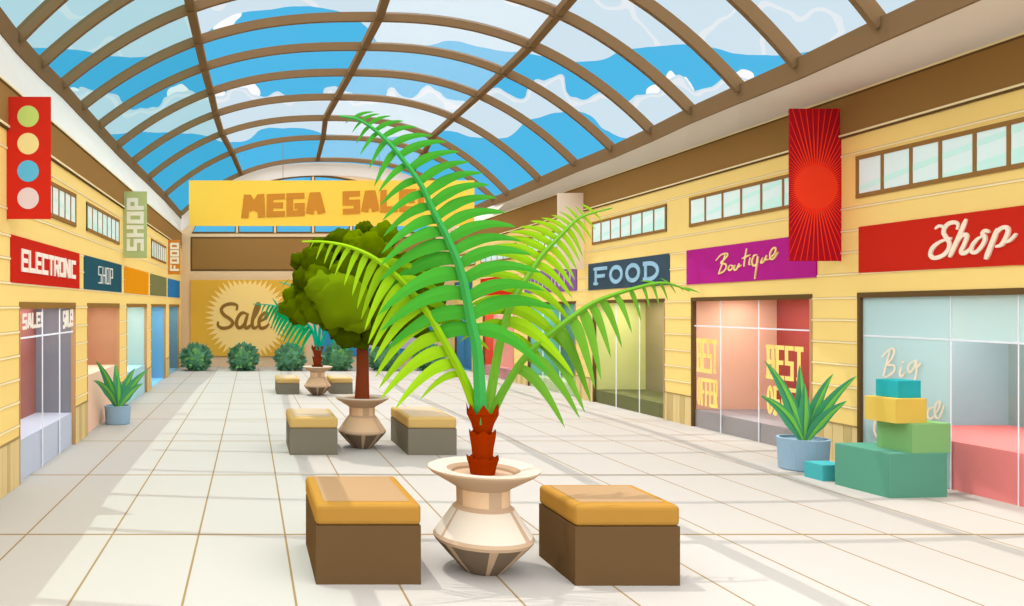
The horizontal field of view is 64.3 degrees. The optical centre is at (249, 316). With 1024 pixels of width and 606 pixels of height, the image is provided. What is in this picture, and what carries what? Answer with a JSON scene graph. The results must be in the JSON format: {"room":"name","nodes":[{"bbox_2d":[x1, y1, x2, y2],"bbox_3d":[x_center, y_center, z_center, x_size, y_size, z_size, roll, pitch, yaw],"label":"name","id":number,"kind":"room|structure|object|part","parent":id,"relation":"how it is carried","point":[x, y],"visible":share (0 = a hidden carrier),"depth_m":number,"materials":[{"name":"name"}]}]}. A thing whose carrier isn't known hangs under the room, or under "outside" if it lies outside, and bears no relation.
{"room":"shopping mall","nodes":[
{"label":"shopping mall","id":0,"kind":"room"},
{"bbox_2d":[0,75,181,498],"bbox_3d":[-2.810,-0.685,16.500,0.200,5.370,27.000,0,0,0],"label":"wall","id":1,"kind":"structure","parent":0,"point":[74,168],"depth_m":11.43,"materials":[{"name":"paint"}]},
{"bbox_2d":[7,97,50,218],"bbox_3d":[-2.502,-1.799,8.494,0.497,1.380,0.055,0,0,0],"label":"hanging banner","id":2,"kind":"object","parent":1,"relation":"hanging from","point":[29,118],"visible":1,"depth_m":8.47,"materials":[{"name":"fabric"}]},
{"bbox_2d":[10,234,79,288],"bbox_3d":[-2.732,-0.707,10.306,0.037,0.621,3.426,0,0,0],"label":"shop sign","id":3,"kind":"object","parent":1,"relation":"attached to","point":[31,262],"visible":1,"depth_m":9.83,"materials":[{"name":"plastic"}]},
{"bbox_2d":[19,302,75,484],"bbox_3d":[-3.067,0.863,10.357,0.665,2.274,2.937,0,0,0],"label":"window","id":4,"kind":"structure","parent":1,"relation":"in","point":[47,335],"depth_m":11.53,"materials":[{"name":"clear glass"}]},
{"bbox_3d":[-3.380,0.888,10.357,0.040,2.224,2.937,0,0,0],"label":"panel","id":5,"kind":"part","parent":4,"relation":"part of","materials":[{"name":"glass"}]},
{"bbox_2d":[51,181,76,226],"bbox_3d":[-2.737,-1.635,10.383,0.019,0.591,2.832,0,0,0],"label":"window","id":6,"kind":"structure","parent":1,"relation":"in","point":[63,201],"depth_m":11.01,"materials":[{"name":"glass"}]},
{"bbox_3d":[-2.741,-1.631,10.560,0.010,0.508,0.354,0,0,0],"label":"pane","id":7,"kind":"part","parent":6,"relation":"part of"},
{"bbox_3d":[-2.741,-1.644,10.914,0.010,0.513,0.354,0,0,0],"label":"pane","id":8,"kind":"part","parent":6,"relation":"part of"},
{"bbox_3d":[-2.741,-1.656,11.268,0.010,0.519,0.354,0,0,0],"label":"pane","id":9,"kind":"part","parent":6,"relation":"part of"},
{"bbox_3d":[-2.741,-1.668,11.622,0.010,0.524,0.354,0,0,0],"label":"pane","id":10,"kind":"part","parent":6,"relation":"part of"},
{"bbox_2d":[83,255,121,291],"bbox_3d":[-2.732,-0.786,14.175,0.037,0.646,3.576,0,0,0],"label":"shop sign","id":11,"kind":"object","parent":1,"relation":"attached to","point":[99,274],"visible":1,"depth_m":13.79,"materials":[{"name":"plastic"}]},
{"bbox_2d":[86,202,119,244],"bbox_3d":[-2.737,-1.743,14.142,0.019,0.589,3.132,0,0,0],"label":"window","id":12,"kind":"structure","parent":1,"relation":"in","point":[99,222],"depth_m":13.89,"materials":[{"name":"glass"}]},
{"bbox_3d":[-2.741,-1.699,12.800,0.010,0.501,0.447,0,0,0],"label":"pane","id":13,"kind":"part","parent":12,"relation":"part of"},
{"bbox_3d":[-2.741,-1.711,13.247,0.010,0.507,0.447,0,0,0],"label":"pane","id":14,"kind":"part","parent":12,"relation":"part of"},
{"bbox_3d":[-2.741,-1.722,13.695,0.010,0.513,0.447,0,0,0],"label":"pane","id":15,"kind":"part","parent":12,"relation":"part of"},
{"bbox_3d":[-2.741,-1.734,14.142,0.010,0.520,0.447,0,0,0],"label":"pane","id":16,"kind":"part","parent":12,"relation":"part of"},
{"bbox_3d":[-2.741,-1.746,14.590,0.010,0.526,0.447,0,0,0],"label":"pane","id":17,"kind":"part","parent":12,"relation":"part of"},
{"bbox_3d":[-2.741,-1.757,15.037,0.010,0.532,0.447,0,0,0],"label":"pane","id":18,"kind":"part","parent":12,"relation":"part of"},
{"bbox_3d":[-2.741,-1.769,15.485,0.010,0.538,0.447,0,0,0],"label":"pane","id":19,"kind":"part","parent":12,"relation":"part of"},
{"bbox_2d":[87,303,119,432],"bbox_3d":[-3.112,0.833,14.199,0.755,2.334,3.171,0,0,0],"label":"window","id":20,"kind":"structure","parent":1,"relation":"in","point":[103,319],"depth_m":15.74,"materials":[{"name":"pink glass"}]},
{"bbox_2d":[123,191,146,257],"bbox_3d":[-2.492,-2.001,16.271,0.516,1.442,0.063,0,0,0],"label":"hanging banner","id":21,"kind":"object","parent":1,"relation":"hanging from","point":[135,202],"visible":1,"depth_m":16.25,"materials":[{"name":"fabric"}]},
{"bbox_2d":[126,304,146,403],"bbox_3d":[-3.112,0.801,18.314,0.755,2.397,3.307,0,0,0],"label":"window","id":22,"kind":"structure","parent":1,"relation":"in","point":[136,314],"depth_m":19.92,"materials":[{"name":"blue glass"}]},
{"bbox_2d":[124,266,148,294],"bbox_3d":[-2.740,-0.859,18.275,0.020,0.661,3.812,0,0,0],"label":"shop sign","id":23,"kind":"object","parent":1,"relation":"attached to","point":[136,281],"visible":1,"depth_m":17.88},
{"bbox_2d":[151,304,165,388],"bbox_3d":[-3.013,0.767,22.621,0.555,2.465,3.655,0,0,0],"label":"window","id":24,"kind":"structure","parent":1,"relation":"in","point":[158,311],"depth_m":24.41,"materials":[{"name":"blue glass"}]},
{"bbox_2d":[150,274,166,295],"bbox_3d":[-2.740,-0.943,22.589,0.020,0.681,3.929,0,0,0],"label":"shop sign","id":25,"kind":"object","parent":1,"relation":"attached to","point":[158,284],"visible":1,"depth_m":22.38,"materials":[{"name":"plastic"}]},
{"bbox_2d":[151,238,165,263],"bbox_3d":[-2.737,-1.969,22.664,0.019,0.648,3.662,0,0,0],"label":"window","id":26,"kind":"structure","parent":1,"relation":"in","point":[158,251],"depth_m":22.38,"materials":[{"name":"glass"}]},
{"bbox_3d":[-2.741,-1.922,21.095,0.010,0.554,0.523,0,0,0],"label":"pane","id":27,"kind":"part","parent":26,"relation":"part of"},
{"bbox_3d":[-2.741,-1.936,21.618,0.010,0.558,0.523,0,0,0],"label":"pane","id":28,"kind":"part","parent":26,"relation":"part of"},
{"bbox_2d":[169,304,178,374],"bbox_3d":[-3.013,0.732,27.256,0.555,2.536,3.666,0,0,0],"label":"window","id":29,"kind":"structure","parent":1,"relation":"in","point":[173,308],"depth_m":29.05,"materials":[{"name":"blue glass"}]},
{"bbox_2d":[168,240,179,274],"bbox_3d":[-2.545,-2.004,25.158,0.409,1.157,0.063,0,0,0],"label":"hanging banner","id":30,"kind":"object","parent":1,"relation":"attached to","point":[173,245],"visible":1,"depth_m":25.14,"materials":[{"name":"fabric"}]},
{"bbox_2d":[168,278,179,297],"bbox_3d":[-2.740,-1.030,27.101,0.020,0.725,4.142,0,0,0],"label":"shop sign","id":31,"kind":"object","parent":1,"relation":"attached to","point":[173,285],"visible":1,"depth_m":26.76,"materials":[{"name":"plastic"}]},
{"bbox_2d":[104,404,130,424],"bbox_3d":[-2.485,1.829,14.085,0.495,0.342,0.495,0,0,0],"label":"pot","id":32,"kind":"object","parent":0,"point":[115,414],"depth_m":13.89,"materials":[{"name":"blue ceramic"}]},
{"bbox_2d":[303,365,331,395],"bbox_3d":[1.728,1.629,19.200,0.765,0.742,0.765,0,0,0],"label":"pot","id":33,"kind":"object","parent":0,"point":[317,384],"depth_m":18.99,"materials":[{"name":"beige ceramic"}]},
{"bbox_2d":[181,162,457,366],"bbox_3d":[2.965,-2.090,30.118,12.030,8.180,0.264,0,0,0],"label":"wall","id":34,"kind":"structure","parent":0,"point":[204,256],"depth_m":29.99,"materials":[{"name":"paint"}]},
{"bbox_2d":[190,280,304,355],"bbox_3d":[-0.098,0.040,29.941,4.556,3.040,0.086,0,0,0],"label":"sale sign","id":35,"kind":"object","parent":34,"relation":"attached to","point":[224,314],"visible":0.83,"depth_m":29.92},
{"bbox_3d":[2.980,-4.655,29.992,12.000,3.050,0.012,0,0,0],"label":"arch trim","id":36,"kind":"part","parent":34,"relation":"part of","materials":[{"name":"paint"}]},
{"bbox_2d":[192,175,413,233],"bbox_3d":[2.520,-4.510,30.042,9.680,2.340,0.116,0,0,0],"label":"window","id":37,"kind":"structure","parent":34,"relation":"in","point":[322,176],"depth_m":29.99,"materials":[{"name":"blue glass"}]},
{"bbox_3d":[2.520,-2.524,29.993,9.800,1.368,0.014,0,0,0],"label":"recessed panel","id":38,"kind":"part","parent":34,"relation":"part of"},
{"bbox_3d":[2.650,-0.720,29.993,10.900,5.440,0.014,0,0,0],"label":"pilaster trim","id":39,"kind":"part","parent":34,"relation":"part of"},
{"bbox_2d":[322,330,334,354],"bbox_3d":[3.131,1.017,29.949,0.479,0.957,0.070,0,0,0],"label":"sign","id":40,"kind":"object","parent":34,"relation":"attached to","point":[327,341],"depth_m":29.93,"materials":[{"name":"blue"}]},
{"bbox_2d":[350,348,355,355],"bbox_3d":[4.108,1.396,29.949,0.199,0.279,0.070,0,0,0],"label":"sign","id":41,"kind":"object","parent":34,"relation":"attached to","point":[354,349],"depth_m":29.93,"materials":[{"name":"blue"}]},
{"bbox_2d":[399,337,416,353],"bbox_3d":[6.302,1.137,29.949,0.678,0.638,0.070,0,0,0],"label":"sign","id":42,"kind":"object","parent":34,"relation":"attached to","point":[412,339],"depth_m":29.92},
{"bbox_2d":[428,456,540,575],"bbox_3d":[1.842,1.587,5.930,0.850,0.825,0.850,0,0,0],"label":"pot","id":43,"kind":"object","parent":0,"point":[481,530],"depth_m":5.72,"materials":[{"name":"beige ceramic"}]},
{"bbox_2d":[0,367,1023,605],"bbox_3d":[3.250,2.075,13.150,14.500,0.150,34.300,0,0,0],"label":"floor","id":44,"kind":"structure","parent":0,"point":[199,499],"depth_m":7.71,"materials":[{"name":"tile"}]},
{"bbox_2d":[93,361,146,424],"bbox_3d":[-2.611,1.382,13.659,0.784,1.236,1.356,0,0,36],"label":"agave","id":45,"kind":"object","parent":44,"relation":"on","point":[118,412],"visible":1,"depth_m":13.95,"materials":[{"name":"green plant"}]},
{"bbox_2d":[178,341,213,370],"bbox_3d":[-2.020,1.547,28.094,1.366,1.319,1.216,0,0,0],"label":"bush","id":46,"kind":"object","parent":44,"relation":"on","point":[197,357],"visible":0.96,"depth_m":27.83,"materials":[{"name":"green plant"}]},
{"bbox_2d":[227,341,260,370],"bbox_3d":[-0.255,1.531,28.107,1.320,1.268,1.212,0,0,0],"label":"bush","id":47,"kind":"object","parent":44,"relation":"on","point":[244,358],"visible":0.98,"depth_m":27.82,"materials":[{"name":"green plant"}]},
{"bbox_2d":[275,375,299,393],"bbox_3d":[0.985,1.794,20.000,0.598,0.413,1.208,0,0,0],"label":"bench","id":48,"kind":"object","parent":44,"relation":"on","point":[284,384],"visible":1,"depth_m":19.40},
{"bbox_3d":[0.985,1.591,20.010,0.450,0.007,1.040,0,0,0],"label":"seat panel","id":49,"kind":"part","parent":48,"relation":"part of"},
{"bbox_2d":[275,375,299,382],"bbox_3d":[0.985,1.655,20.000,0.598,0.130,1.208,0,0,0],"label":"cushion","id":50,"kind":"object","parent":48,"relation":"on","point":[278,378],"depth_m":19.42,"materials":[{"name":"fabric"}]},
{"bbox_2d":[272,342,306,370],"bbox_3d":[1.499,1.534,28.101,1.350,1.276,1.200,0,0,0],"label":"bush","id":51,"kind":"object","parent":44,"relation":"on","point":[290,359],"visible":0.91,"depth_m":27.82,"materials":[{"name":"green plant"}]},
{"bbox_2d":[255,279,352,395],"bbox_3d":[1.353,0.507,19.188,2.555,2.987,0.789,0,0,0],"label":"potted palm","id":52,"kind":"object","parent":44,"relation":"on","point":[317,384],"visible":0.5,"depth_m":19.04,"materials":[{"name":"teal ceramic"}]},
{"bbox_2d":[286,409,337,454],"bbox_3d":[0.923,1.726,11.410,0.701,0.548,1.088,0,0,0],"label":"bench","id":53,"kind":"object","parent":44,"relation":"on","point":[308,431],"visible":1,"depth_m":10.87,"materials":[{"name":"grey"}]},
{"bbox_3d":[0.923,1.456,11.420,0.553,0.007,0.920,0,0,0],"label":"seat panel","id":54,"kind":"part","parent":53,"relation":"part of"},
{"bbox_2d":[286,409,337,427],"bbox_3d":[0.923,1.535,11.410,0.701,0.160,1.088,0,0,0],"label":"cushion","id":55,"kind":"object","parent":53,"relation":"on","point":[295,418],"depth_m":10.88,"materials":[{"name":"fabric"}]},
{"bbox_2d":[321,342,353,370],"bbox_3d":[3.279,1.536,28.100,1.338,1.286,1.265,0,0,0],"label":"bush","id":56,"kind":"object","parent":44,"relation":"on","point":[340,359],"visible":0.84,"depth_m":27.83,"materials":[{"name":"green plant"}]},
{"bbox_2d":[326,375,352,393],"bbox_3d":[2.385,1.794,20.050,0.578,0.413,1.108,0,0,0],"label":"bench","id":57,"kind":"object","parent":44,"relation":"on","point":[340,384],"visible":0.97,"depth_m":19.50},
{"bbox_3d":[2.385,1.591,20.060,0.430,0.007,0.940,0,0,0],"label":"seat panel","id":58,"kind":"part","parent":57,"relation":"part of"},
{"bbox_2d":[326,375,352,382],"bbox_3d":[2.385,1.655,20.050,0.578,0.130,1.108,0,0,0],"label":"cushion","id":59,"kind":"object","parent":57,"relation":"on","point":[331,378],"depth_m":19.51,"materials":[{"name":"fabric"}]},
{"bbox_2d":[278,220,445,448],"bbox_3d":[1.740,0.265,11.409,2.336,3.470,1.731,0,0,-31],"label":"potted tree","id":60,"kind":"object","parent":44,"relation":"on","point":[316,295],"visible":0.59,"depth_m":10.96,"materials":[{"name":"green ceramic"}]},
{"bbox_3d":[1.717,1.608,11.500,0.808,0.784,0.808,0,0,0],"label":"pot","id":61,"kind":"part","parent":60,"relation":"part of","materials":[{"name":"beige ceramic"}]},
{"bbox_2d":[306,476,420,584],"bbox_3d":[0.885,1.698,6.114,0.793,0.603,1.021,0,0,0],"label":"bench","id":62,"kind":"object","parent":44,"relation":"on","point":[361,530],"visible":1,"depth_m":5.61,"materials":[{"name":"wood"}]},
{"bbox_3d":[0.885,1.401,6.123,0.645,0.007,0.853,0,0,0],"label":"seat panel","id":63,"kind":"part","parent":62,"relation":"part of","materials":[{"name":"leather"}]},
{"bbox_2d":[306,476,420,524],"bbox_3d":[0.885,1.480,6.114,0.793,0.160,1.021,0,0,0],"label":"cushion","id":64,"kind":"object","parent":62,"relation":"on","point":[331,500],"depth_m":5.71,"materials":[{"name":"leather"}]},
{"bbox_2d":[368,345,399,370],"bbox_3d":[5.026,1.549,28.103,1.366,1.274,1.227,0,0,0],"label":"bush","id":65,"kind":"object","parent":44,"relation":"on","point":[372,355],"visible":0.57,"depth_m":27.82,"materials":[{"name":"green plant"}]},
{"bbox_2d":[391,407,456,454],"bbox_3d":[2.640,1.726,11.525,0.708,0.548,1.358,0,0,0],"label":"bench","id":66,"kind":"object","parent":44,"relation":"on","point":[415,430],"visible":1,"depth_m":10.85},
{"bbox_3d":[2.640,1.456,11.535,0.560,0.007,1.190,0,0,0],"label":"seat panel","id":67,"kind":"part","parent":66,"relation":"part of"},
{"bbox_2d":[391,407,455,427],"bbox_3d":[2.640,1.535,11.525,0.708,0.160,1.358,0,0,0],"label":"cushion","id":68,"kind":"object","parent":66,"relation":"on","point":[405,417],"depth_m":11.02,"materials":[{"name":"fabric"}]},
{"bbox_2d":[411,344,445,370],"bbox_3d":[6.694,1.529,28.096,1.380,1.271,1.194,0,0,0],"label":"bush","id":69,"kind":"object","parent":44,"relation":"on","point":[424,366],"visible":0.14,"depth_m":27.84,"materials":[{"name":"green plant"}]},
{"bbox_2d":[302,111,698,575],"bbox_3d":[2.040,0.231,6.008,3.293,3.539,0.850,0,0,-21],"label":"potted palm","id":70,"kind":"object","parent":44,"relation":"on","point":[481,530],"visible":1,"depth_m":5.83,"materials":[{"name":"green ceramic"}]},
{"bbox_2d":[539,485,679,585],"bbox_3d":[2.810,1.698,5.930,0.788,0.603,0.708,0,0,0],"label":"bench","id":71,"kind":"object","parent":44,"relation":"on","point":[592,535],"visible":1,"depth_m":5.58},
{"bbox_3d":[2.810,1.401,5.940,0.640,0.007,0.540,0,0,0],"label":"seat panel","id":72,"kind":"part","parent":71,"relation":"part of","materials":[{"name":"leather"}]},
{"bbox_2d":[540,485,678,525],"bbox_3d":[2.810,1.480,5.930,0.788,0.160,0.708,0,0,0],"label":"cushion","id":73,"kind":"object","parent":71,"relation":"on","point":[573,505],"depth_m":5.65,"materials":[{"name":"leather"}]},
{"bbox_2d":[761,362,856,471],"bbox_3d":[7.244,1.284,9.868,1.326,1.431,0.586,0,0,0],"label":"agave","id":74,"kind":"object","parent":44,"relation":"on","point":[804,420],"visible":0.98,"depth_m":9.79,"materials":[{"name":"green plant"}]},
{"bbox_2d":[804,461,834,480],"bbox_3d":[7.111,1.903,9.279,0.300,0.195,0.280,0,0,-3],"label":"cardboard box","id":75,"kind":"object","parent":44,"relation":"on","point":[818,470],"visible":0.79,"depth_m":9.20,"materials":[{"name":"cardboard"}]},
{"bbox_3d":[7.111,1.811,9.279,0.300,0.012,0.280,0,0,-3],"label":"lid","id":76,"kind":"part","parent":75,"relation":"part of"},
{"bbox_2d":[835,442,946,497],"bbox_3d":[7.366,1.752,8.646,0.690,0.495,0.700,0,0,-5],"label":"cardboard box","id":77,"kind":"object","parent":44,"relation":"on","point":[867,467],"visible":0.86,"depth_m":8.32,"materials":[{"name":"cardboard"}]},
{"bbox_3d":[7.366,1.511,8.646,0.690,0.012,0.700,0,0,-5],"label":"lid","id":78,"kind":"part","parent":77,"relation":"part of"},
{"bbox_2d":[877,420,950,452],"bbox_3d":[7.533,1.343,8.522,0.470,0.324,0.420,0,0,-6],"label":"cardboard box","id":79,"kind":"object","parent":77,"relation":"on","point":[931,436],"visible":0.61,"depth_m":8.33,"materials":[{"name":"cardboard"}]},
{"bbox_2d":[864,395,926,422],"bbox_3d":[7.333,1.045,8.528,0.380,0.272,0.380,0,0,-6],"label":"cardboard box","id":80,"kind":"object","parent":79,"relation":"on","point":[878,408],"visible":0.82,"depth_m":8.36,"materials":[{"name":"cardboard"}]},
{"bbox_3d":[7.333,0.915,8.528,0.380,0.012,0.380,0,0,-6],"label":"lid","id":81,"kind":"part","parent":80,"relation":"part of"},
{"bbox_2d":[876,379,920,397],"bbox_3d":[7.386,0.811,8.548,0.280,0.195,0.270,0,0,-6],"label":"cardboard box","id":82,"kind":"object","parent":80,"relation":"on","point":[894,388],"visible":1,"depth_m":8.43,"materials":[{"name":"cardboard"}]},
{"bbox_3d":[7.386,0.720,8.548,0.280,0.012,0.270,0,0,-6],"label":"lid","id":83,"kind":"part","parent":82,"relation":"part of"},
{"bbox_3d":[7.533,1.187,8.522,0.470,0.012,0.420,0,0,-6],"label":"lid","id":84,"kind":"part","parent":79,"relation":"part of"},
{"bbox_2d":[0,0,1023,230],"bbox_3d":[2.847,-4.416,17.075,12.197,3.833,25.420,0,0,0],"label":"ceiling","id":85,"kind":"structure","parent":0,"point":[917,34],"depth_m":13.64,"materials":[{"name":"brown metal"}]},
{"bbox_3d":[-2.994,-3.245,17.075,0.515,1.493,25.350,0,0,0],"label":"cornice","id":86,"kind":"part","parent":85,"relation":"part of","materials":[{"name":"paint"}]},
{"bbox_2d":[189,143,473,225],"bbox_3d":[2.732,-4.499,25.234,9.548,2.908,0.346,0,0,0],"label":"banner","id":87,"kind":"object","parent":85,"relation":"hanging from","point":[211,202],"visible":0.89,"depth_m":25.09,"materials":[{"name":"yellow fabric"}]},
{"bbox_3d":[7.864,-3.539,17.077,1.377,1.290,25.401,0,0,2],"label":"cornice","id":88,"kind":"part","parent":85,"relation":"part of","materials":[{"name":"paint"}]},
{"bbox_2d":[452,32,1023,461],"bbox_3d":[8.160,-0.729,16.500,0.200,5.457,27.000,0,0,0],"label":"wall","id":89,"kind":"structure","parent":0,"point":[984,85],"depth_m":10.43,"materials":[{"name":"paint"}]},
{"bbox_2d":[454,282,471,288],"bbox_3d":[8.082,-1.058,28.469,0.037,0.610,2.331,0,0,0],"label":"shop sign","id":90,"kind":"object","parent":89,"relation":"attached to","point":[455,283],"visible":0.15,"depth_m":27.74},
{"bbox_2d":[455,304,471,371],"bbox_3d":[8.287,0.731,28.500,0.405,2.538,2.349,0,0,0],"label":"window","id":91,"kind":"structure","parent":89,"relation":"in","point":[463,351],"depth_m":29.55,"materials":[{"name":"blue glass"}]},
{"bbox_3d":[8.470,0.756,28.500,0.040,2.488,2.349,0,0,0],"label":"panel","id":92,"kind":"part","parent":91,"relation":"part of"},
{"bbox_2d":[480,277,500,282],"bbox_3d":[8.081,-1.263,25.187,0.037,0.122,2.095,0,0,0],"label":"shop sign","id":93,"kind":"object","parent":89,"relation":"attached to","point":[485,279],"depth_m":25.51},
{"bbox_2d":[483,314,513,381],"bbox_3d":[8.287,0.746,24.542,0.405,2.508,3.142,0,0,0],"label":"window","id":94,"kind":"structure","parent":89,"relation":"in","point":[507,361],"depth_m":25.25,"materials":[{"name":"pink glass"}]},
{"bbox_3d":[8.470,0.771,24.542,0.040,2.458,3.142,0,0,0],"label":"panel","id":95,"kind":"part","parent":94,"relation":"part of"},
{"bbox_2d":[480,242,516,263],"bbox_3d":[8.088,-2.072,24.539,0.019,0.590,3.520,0,0,0],"label":"window","id":96,"kind":"structure","parent":89,"relation":"in","point":[491,258],"depth_m":24.81,"materials":[{"name":"glass"}]},
{"bbox_2d":[485,290,512,295],"bbox_3d":[8.081,-0.780,24.357,0.037,0.152,2.641,0,0,0],"label":"shop sign","id":97,"kind":"object","parent":89,"relation":"attached to","point":[500,292],"depth_m":24.24,"materials":[{"name":"plastic"}]},
{"bbox_2d":[527,231,556,252],"bbox_3d":[8.088,-2.045,20.581,0.019,0.542,2.590,0,0,0],"label":"window","id":98,"kind":"structure","parent":89,"relation":"in","point":[555,233],"depth_m":20.53,"materials":[{"name":"glass"}]},
{"bbox_2d":[524,269,576,292],"bbox_3d":[8.082,-0.975,20.326,0.036,0.643,3.530,0,0,0],"label":"shop sign","id":99,"kind":"object","parent":89,"relation":"attached to","point":[574,271],"visible":0.31,"depth_m":19.33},
{"bbox_2d":[528,301,575,396],"bbox_3d":[8.578,0.763,20.244,0.985,2.473,3.298,0,0,0],"label":"window","id":100,"kind":"structure","parent":89,"relation":"in","point":[550,385],"depth_m":21.46,"materials":[{"name":"clear glass"}]},
{"bbox_3d":[9.050,0.788,20.244,0.040,2.423,3.298,0,0,0],"label":"panel","id":101,"kind":"part","parent":100,"relation":"part of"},
{"bbox_2d":[557,193,583,268],"bbox_3d":[7.779,-2.086,18.201,0.643,1.843,0.049,0,0,0],"label":"hanging banner","id":102,"kind":"object","parent":89,"relation":"hanging from","point":[570,200],"visible":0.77,"depth_m":18.18,"materials":[{"name":"fabric"}]},
{"bbox_2d":[592,298,664,418],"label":"window","id":103,"kind":"structure","parent":89,"relation":"in","point":[632,378],"depth_m":17.67,"materials":[{"name":"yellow glass"}]},
{"bbox_3d":[9.360,0.806,16.175,0.040,2.389,3.153,0,0,0],"label":"panel","id":104,"kind":"part","parent":103,"relation":"part of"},
{"bbox_2d":[588,253,669,289],"bbox_3d":[8.082,-0.938,16.192,0.037,0.642,3.456,0,0,0],"label":"shop sign","id":105,"kind":"object","parent":89,"relation":"attached to","point":[625,273],"visible":0.97,"depth_m":15.98,"materials":[{"name":"plastic"}]},
{"bbox_2d":[592,204,666,244],"bbox_3d":[8.088,-1.952,16.148,0.019,0.574,3.158,0,0,0],"label":"window","id":106,"kind":"structure","parent":89,"relation":"in","point":[652,220],"depth_m":15.90,"materials":[{"name":"glass"}]},
{"bbox_3d":[8.091,-1.967,17.501,0.010,0.542,0.451,0,0,0],"label":"pane","id":107,"kind":"part","parent":106,"relation":"part of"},
{"bbox_3d":[8.091,-1.962,17.050,0.010,0.542,0.451,0,0,0],"label":"pane","id":108,"kind":"part","parent":106,"relation":"part of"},
{"bbox_3d":[8.091,-1.957,16.599,0.010,0.542,0.451,0,0,0],"label":"pane","id":109,"kind":"part","parent":106,"relation":"part of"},
{"bbox_3d":[8.091,-1.951,16.148,0.010,0.542,0.451,0,0,0],"label":"pane","id":110,"kind":"part","parent":106,"relation":"part of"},
{"bbox_3d":[8.091,-1.946,15.696,0.010,0.542,0.451,0,0,0],"label":"pane","id":111,"kind":"part","parent":106,"relation":"part of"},
{"bbox_3d":[8.091,-1.941,15.245,0.010,0.542,0.451,0,0,0],"label":"pane","id":112,"kind":"part","parent":106,"relation":"part of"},
{"bbox_3d":[8.091,-1.935,14.794,0.010,0.542,0.451,0,0,0],"label":"pane","id":113,"kind":"part","parent":106,"relation":"part of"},
{"bbox_2d":[689,174,788,226],"bbox_3d":[8.088,-1.908,12.347,0.019,0.565,2.920,0,0,0],"label":"window","id":114,"kind":"structure","parent":89,"relation":"in","point":[772,194],"depth_m":12.33,"materials":[{"name":"glass"}]},
{"bbox_3d":[8.091,-1.920,13.563,0.010,0.542,0.487,0,0,0],"label":"pane","id":115,"kind":"part","parent":114,"relation":"part of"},
{"bbox_3d":[8.091,-1.913,13.077,0.010,0.538,0.487,0,0,0],"label":"pane","id":116,"kind":"part","parent":114,"relation":"part of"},
{"bbox_3d":[8.091,-1.907,12.590,0.010,0.534,0.487,0,0,0],"label":"pane","id":117,"kind":"part","parent":114,"relation":"part of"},
{"bbox_3d":[8.091,-1.900,12.104,0.010,0.530,0.487,0,0,0],"label":"pane","id":118,"kind":"part","parent":114,"relation":"part of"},
{"bbox_3d":[8.091,-1.893,11.617,0.010,0.526,0.487,0,0,0],"label":"pane","id":119,"kind":"part","parent":114,"relation":"part of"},
{"bbox_3d":[8.091,-1.887,11.130,0.010,0.522,0.487,0,0,0],"label":"pane","id":120,"kind":"part","parent":114,"relation":"part of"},
{"bbox_2d":[691,294,811,445],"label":"window","id":121,"kind":"structure","parent":89,"relation":"in","point":[733,338],"depth_m":13.71,"materials":[{"name":"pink glass"}]},
{"bbox_3d":[9.680,0.822,12.280,0.040,2.356,3.040,0,0,0],"label":"panel","id":122,"kind":"part","parent":121,"relation":"part of","materials":[{"name":"glass"}]},
{"bbox_2d":[686,237,816,284],"bbox_3d":[8.078,-0.899,12.296,0.044,0.661,3.179,0,0,0],"label":"shop sign","id":123,"kind":"object","parent":89,"relation":"attached to","point":[764,259],"visible":1,"depth_m":12.21,"materials":[{"name":"plastic"}]},
{"bbox_2d":[788,108,841,260],"bbox_3d":[7.746,-1.811,10.291,0.707,2.087,0.057,0,0,0],"label":"hanging banner","id":124,"kind":"object","parent":89,"relation":"hanging from","point":[815,144],"visible":1,"depth_m":10.27,"materials":[{"name":"fabric"}]},
{"bbox_2d":[855,117,1023,198],"bbox_3d":[8.088,-1.852,8.664,0.019,0.582,2.689,0,0,0],"label":"window","id":125,"kind":"structure","parent":89,"relation":"in","point":[997,147],"depth_m":8.75,"materials":[{"name":"glass"}]},
{"bbox_3d":[8.091,-1.861,9.800,0.010,0.565,0.417,0,0,0],"label":"pane","id":126,"kind":"part","parent":125,"relation":"part of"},
{"bbox_3d":[8.091,-1.854,9.383,0.010,0.558,0.417,0,0,0],"label":"pane","id":127,"kind":"part","parent":125,"relation":"part of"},
{"bbox_3d":[8.091,-1.848,8.980,0.010,0.551,0.390,0,0,0],"label":"pane","id":128,"kind":"part","parent":125,"relation":"part of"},
{"bbox_3d":[8.091,-1.841,8.576,0.010,0.545,0.417,0,0,0],"label":"pane","id":129,"kind":"part","parent":125,"relation":"part of","materials":[{"name":"glass"}]},
{"bbox_3d":[8.091,-1.835,8.180,0.010,0.537,0.376,0,0,0],"label":"pane","id":130,"kind":"part","parent":125,"relation":"part of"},
{"bbox_3d":[8.091,-1.829,7.817,0.010,0.531,0.350,0,0,0],"label":"pane","id":131,"kind":"part","parent":125,"relation":"part of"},
{"bbox_2d":[857,288,1023,506],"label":"window","id":132,"kind":"structure","parent":89,"relation":"in","point":[965,347],"depth_m":9.13,"materials":[{"name":"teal glass"}]},
{"bbox_3d":[8.133,0.868,9.322,0.006,2.244,1.250,0,0,0],"label":"frosted pane","id":133,"kind":"part","parent":132,"relation":"part of","materials":[{"name":"clear glass"}]},
{"bbox_3d":[10.120,0.838,8.033,0.040,2.324,3.997,0,0,0],"label":"panel","id":134,"kind":"part","parent":132,"relation":"part of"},
{"bbox_2d":[858,205,1023,272],"bbox_3d":[8.077,-0.858,8.177,0.046,0.675,3.564,0,0,0],"label":"shop sign","id":135,"kind":"object","parent":89,"relation":"attached to","point":[994,237],"visible":1,"depth_m":8.70,"materials":[{"name":"plastic"}]},
{"bbox_2d":[776,434,830,471],"bbox_3d":[7.276,1.794,9.868,0.586,0.412,0.586,0,0,0],"label":"pot","id":136,"kind":"object","parent":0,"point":[792,450],"depth_m":9.70,"materials":[{"name":"blue ceramic"}]}
]}

